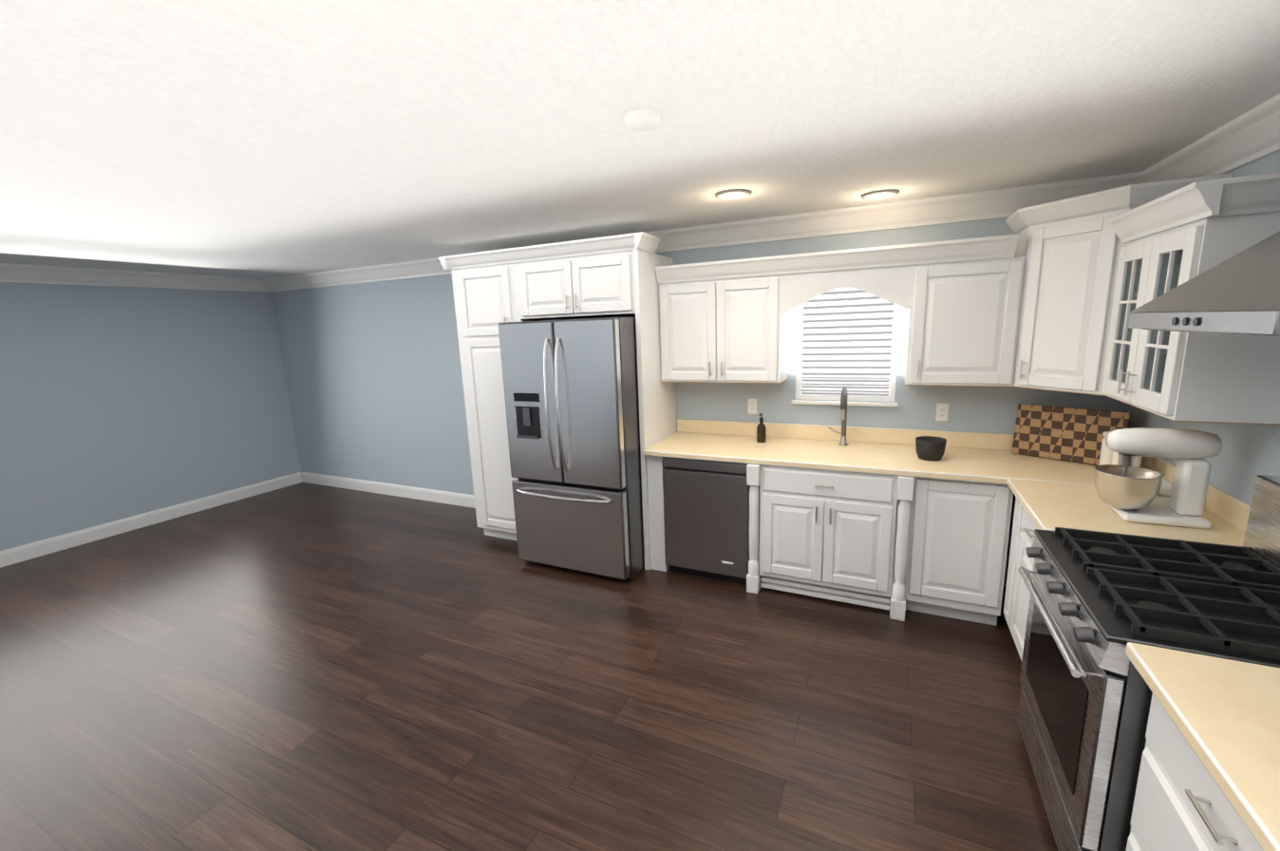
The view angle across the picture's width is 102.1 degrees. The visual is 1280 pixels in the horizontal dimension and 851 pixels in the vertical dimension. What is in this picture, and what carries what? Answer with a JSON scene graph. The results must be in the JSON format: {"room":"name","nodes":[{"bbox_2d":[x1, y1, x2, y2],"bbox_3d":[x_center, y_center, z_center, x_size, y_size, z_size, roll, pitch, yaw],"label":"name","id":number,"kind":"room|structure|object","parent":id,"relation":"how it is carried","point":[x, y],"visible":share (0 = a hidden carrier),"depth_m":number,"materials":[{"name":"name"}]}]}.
{"room":"kitchen","nodes":[
{"label":"kitchen","id":0,"kind":"room"},
{"bbox_2d":[0,282,302,550],"bbox_3d":[-5.218,-0.103,4.418,0.120,2.440,4.440,3,12,25],"label":"wall","id":1,"kind":"structure","parent":0,"point":[118,403],"depth_m":4.96,"materials":[{"name":"grey"}]},
{"bbox_2d":[0,263,265,292],"bbox_3d":[-5.149,-1.226,4.147,0.124,0.136,3.900,3,12,25],"label":"crown molding","id":2,"kind":"structure","parent":1,"relation":"attached to","point":[9,272],"depth_m":4.81,"materials":[{"name":"white paint"}]},
{"bbox_2d":[0,471,300,567],"bbox_3d":[-5.106,1.030,4.620,0.020,0.130,4.170,3,12,25],"label":"baseboard","id":3,"kind":"structure","parent":1,"relation":"attached to","point":[26,552],"depth_m":5.02,"materials":[{"name":"white paint"}]},
{"bbox_2d":[0,481,1057,850],"bbox_3d":[-1.591,1.313,2.973,8.040,0.060,4.440,3,12,25],"label":"floor","id":4,"kind":"structure","parent":0,"point":[302,666],"depth_m":2.49,"materials":[{"name":"brown wood"}]},
{"bbox_2d":[446,247,564,540],"bbox_3d":[-1.037,-0.211,4.404,0.640,2.344,0.618,3,12,25],"label":"tall cabinet","id":5,"kind":"object","parent":4,"relation":"on","point":[485,291],"depth_m":4.12,"materials":[{"name":"white paint"}]},
{"bbox_2d":[498,317,644,580],"bbox_3d":[-0.375,0.122,3.938,0.925,1.820,0.950,3,12,25],"label":"fridge","id":6,"kind":"object","parent":4,"relation":"on","point":[571,396],"visible":0.96,"depth_m":3.54,"materials":[{"name":"metal"}]},
{"bbox_2d":[661,456,749,584],"bbox_3d":[0.562,0.600,3.780,0.595,0.872,0.610,3,12,25],"label":"dishwasher","id":7,"kind":"object","parent":4,"relation":"on","point":[706,516],"visible":0.65,"depth_m":3.51,"materials":[{"name":"metal"}]},
{"bbox_2d":[642,418,1250,660],"bbox_3d":[1.266,0.641,3.043,2.754,1.020,1.386,3,12,25],"label":"base cabinet","id":8,"kind":"object","parent":4,"relation":"on","point":[879,517],"visible":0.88,"depth_m":3.03,"materials":[{"name":"white paint"}]},
{"bbox_2d":[756,413,766,442],"bbox_3d":[0.857,0.017,3.659,0.064,0.208,0.077,3,12,25],"label":"soap bottle","id":9,"kind":"object","parent":8,"relation":"on","point":[761,432],"visible":1,"depth_m":3.65,"materials":[{"name":"brown glass"}]},
{"bbox_2d":[827,386,847,445],"bbox_3d":[1.304,-0.055,3.417,0.133,0.409,0.235,3,12,25],"label":"faucet","id":10,"kind":"object","parent":8,"relation":"on","point":[843,409],"visible":0.98,"depth_m":3.46,"materials":[{"name":"silver metal"}]},
{"bbox_2d":[915,435,946,460],"bbox_3d":[1.734,0.139,3.090,0.164,0.120,0.164,3,12,25],"label":"bowl","id":11,"kind":"object","parent":8,"relation":"on","point":[930,447],"visible":1,"depth_m":3.04,"materials":[{"name":"black ceramic"}]},
{"bbox_2d":[1011,403,1131,465],"bbox_3d":[2.429,0.049,2.943,0.075,0.300,0.500,-10,14,-37],"label":"cutting board","id":12,"kind":"object","parent":8,"relation":"on","point":[1070,434],"visible":0.77,"depth_m":2.94,"materials":[{"name":"brown wood"}]},
{"bbox_2d":[1098,431,1111,465],"bbox_3d":[2.478,0.135,2.720,0.085,0.212,0.086,3,12,25],"label":"canister","id":13,"kind":"object","parent":8,"relation":"on","point":[1105,455],"visible":0.25,"depth_m":2.71,"materials":[{"name":"white ceramic"}]},
{"bbox_2d":[1110,450,1118,464],"bbox_3d":[2.449,0.146,2.623,0.085,0.229,0.086,3,12,25],"label":"canister","id":14,"kind":"object","parent":8,"relation":"on","point":[1114,458],"visible":0.02,"depth_m":2.63,"materials":[{"name":"white ceramic"}]},
{"bbox_2d":[1117,455,1142,467],"bbox_3d":[2.402,0.178,2.539,0.085,0.202,0.086,3,12,25],"label":"canister","id":15,"kind":"object","parent":8,"relation":"on","point":[1138,461],"depth_m":2.50,"materials":[{"name":"white ceramic"}]},
{"bbox_2d":[1093,427,1222,528],"bbox_3d":[2.056,0.193,2.076,0.361,0.374,0.212,3,12,25],"label":"stand mixer","id":16,"kind":"object","parent":8,"relation":"on","point":[1126,490],"visible":1,"depth_m":2.03,"materials":[{"name":"white plastic"}]},
{"bbox_2d":[1149,478,1172,506],"bbox_3d":[2.240,0.281,2.323,0.190,0.095,0.230,3,12,25],"label":"bread box","id":17,"kind":"object","parent":8,"relation":"on","point":[1162,498],"depth_m":2.21,"materials":[{"name":"white plastic"}]},
{"bbox_2d":[1016,474,1279,850],"bbox_3d":[1.694,0.809,1.641,0.717,1.190,0.780,3,12,25],"label":"range","id":18,"kind":"object","parent":4,"relation":"on","point":[1098,601],"visible":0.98,"depth_m":1.56,"materials":[{"name":"metal"}]},
{"bbox_2d":[1125,641,1279,850],"bbox_3d":[1.414,1.042,0.942,0.663,1.020,0.757,3,12,25],"label":"base cabinet","id":19,"kind":"object","parent":4,"relation":"on","point":[1209,777],"visible":0.98,"depth_m":1.12,"materials":[{"name":"white paint"}]},
{"bbox_2d":[0,0,1279,278],"bbox_3d":[-1.685,-1.139,2.498,8.040,0.060,4.440,3,12,25],"label":"ceiling","id":20,"kind":"structure","parent":0,"point":[260,139],"depth_m":1.67,"materials":[{"name":"white paint"}]},
{"bbox_2d":[623,108,660,131],"bbox_3d":[0.009,-1.004,1.708,0.124,0.030,0.124,3,12,25],"label":"smoke detector","id":21,"kind":"object","parent":20,"relation":"attached to","point":[642,119],"visible":1,"depth_m":1.67,"materials":[{"name":"white plastic"}]},
{"bbox_2d":[715,188,751,200],"bbox_3d":[0.500,-1.238,2.782,0.192,0.016,0.192,3,12,25],"label":"recessed light","id":22,"kind":"object","parent":20,"relation":"in","point":[733,194],"visible":1,"depth_m":2.77,"materials":[{"name":"grey glass"}]},
{"bbox_2d":[861,189,899,200],"bbox_3d":[1.351,-1.296,2.914,0.192,0.016,0.192,3,12,25],"label":"recessed light","id":23,"kind":"object","parent":20,"relation":"in","point":[879,195],"visible":1,"depth_m":2.90,"materials":[{"name":"grey glass"}]},
{"bbox_2d":[271,217,1129,586],"bbox_3d":[-0.718,-0.318,4.647,7.800,2.440,0.120,3,12,25],"label":"wall","id":24,"kind":"structure","parent":0,"point":[374,377],"depth_m":5.25,"materials":[{"name":"grey"}]},
{"bbox_2d":[300,471,475,508],"bbox_3d":[-2.725,0.720,5.753,3.270,0.130,0.019,3,12,25],"label":"baseboard","id":25,"kind":"structure","parent":24,"relation":"attached to","point":[423,494],"depth_m":5.76,"materials":[{"name":"white paint"}]},
{"bbox_2d":[514,232,670,319],"bbox_3d":[-0.346,-1.077,3.888,0.965,0.500,0.618,3,12,25],"label":"upper cabinet","id":26,"kind":"object","parent":24,"relation":"attached to","point":[612,275],"depth_m":3.58,"materials":[{"name":"white paint"}]},
{"bbox_2d":[654,260,726,382],"bbox_3d":[0.423,-0.735,3.760,0.489,0.810,0.318,3,12,25],"label":"upper cabinet","id":27,"kind":"object","parent":24,"relation":"attached to","point":[692,296],"depth_m":3.61,"materials":[{"name":"white paint"}]},
{"bbox_2d":[262,171,1139,292],"bbox_3d":[-0.813,-1.424,4.320,7.800,0.136,0.125,3,12,25],"label":"crown molding","id":28,"kind":"structure","parent":24,"relation":"attached to","point":[997,203],"depth_m":3.34,"materials":[{"name":"white paint"}]},
{"bbox_2d":[748,398,756,414],"bbox_3d":[0.840,-0.144,3.862,0.070,0.115,0.008,3,12,25],"label":"electrical outlet","id":29,"kind":"object","parent":24,"relation":"attached to","point":[752,405],"visible":1,"depth_m":3.86,"materials":[{"name":"white plastic"}]},
{"bbox_2d":[726,255,790,383],"bbox_3d":[0.754,-0.718,3.605,0.491,0.810,0.318,3,12,25],"label":"upper cabinet","id":30,"kind":"object","parent":24,"relation":"attached to","point":[758,289],"depth_m":3.43,"materials":[{"name":"white paint"}]},
{"bbox_2d":[790,303,900,406],"bbox_3d":[1.402,-0.637,3.520,0.680,0.985,0.170,3,12,25],"label":"window","id":31,"kind":"structure","parent":24,"relation":"in","point":[803,398],"depth_m":3.56,"materials":[{"name":"white paint"}]},
{"bbox_2d":[801,287,893,395],"bbox_3d":[1.403,-0.649,3.521,0.574,0.897,0.048,3,12,25],"label":"window blinds","id":32,"kind":"object","parent":31,"relation":"attached to","point":[828,299],"visible":0.73,"depth_m":3.53,"materials":[{"name":"white plastic"}]},
{"bbox_2d":[802,292,894,395],"bbox_3d":[1.436,-0.664,3.591,0.580,0.900,0.002,3,12,25],"label":"window panel","id":33,"kind":"object","parent":31,"relation":"attached to","point":[846,349],"visible":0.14,"depth_m":3.62,"materials":[{"name":"white"}]},
{"bbox_2d":[935,403,949,421],"bbox_3d":[1.951,-0.085,3.339,0.070,0.115,0.008,3,12,25],"label":"electrical outlet","id":34,"kind":"object","parent":24,"relation":"attached to","point":[942,411],"visible":1,"depth_m":3.34,"materials":[{"name":"white plastic"}]},
{"bbox_2d":[903,234,1011,386],"bbox_3d":[1.897,-0.657,3.067,0.538,0.810,0.318,3,12,25],"label":"upper cabinet","id":35,"kind":"object","parent":24,"relation":"attached to","point":[954,299],"depth_m":2.94,"materials":[{"name":"white paint"}]},
{"bbox_2d":[996,183,1148,399],"bbox_3d":[2.167,-0.660,2.724,0.383,0.926,0.695,3,12,25],"label":"upper cabinet","id":36,"kind":"object","parent":24,"relation":"attached to","point":[1063,292],"depth_m":2.58,"materials":[{"name":"white paint"}]},
{"bbox_2d":[1129,150,1279,504],"bbox_3d":[1.942,0.277,1.053,0.120,2.440,4.440,3,12,25],"label":"wall","id":37,"kind":"structure","parent":0,"point":[1249,453],"depth_m":2.02,"materials":[{"name":"grey"}]},
{"bbox_2d":[1117,172,1242,403],"bbox_3d":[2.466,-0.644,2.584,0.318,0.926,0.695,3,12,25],"label":"upper cabinet","id":38,"kind":"object","parent":37,"relation":"attached to","point":[1187,226],"depth_m":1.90,"materials":[{"name":"white paint"}]},
{"bbox_2d":[1128,230,1279,337],"bbox_3d":[1.759,-0.622,1.301,0.503,0.753,0.780,3,12,25],"label":"range hood","id":39,"kind":"object","parent":37,"relation":"attached to","point":[1238,293],"visible":1,"depth_m":1.39,"materials":[{"name":"metal"}]},
{"bbox_2d":[1135,93,1279,184],"bbox_3d":[1.788,-0.858,0.887,0.124,0.136,3.900,3,12,25],"label":"crown molding","id":40,"kind":"structure","parent":37,"relation":"attached to","point":[1246,139],"depth_m":2.06,"materials":[{"name":"white paint"}]}
]}

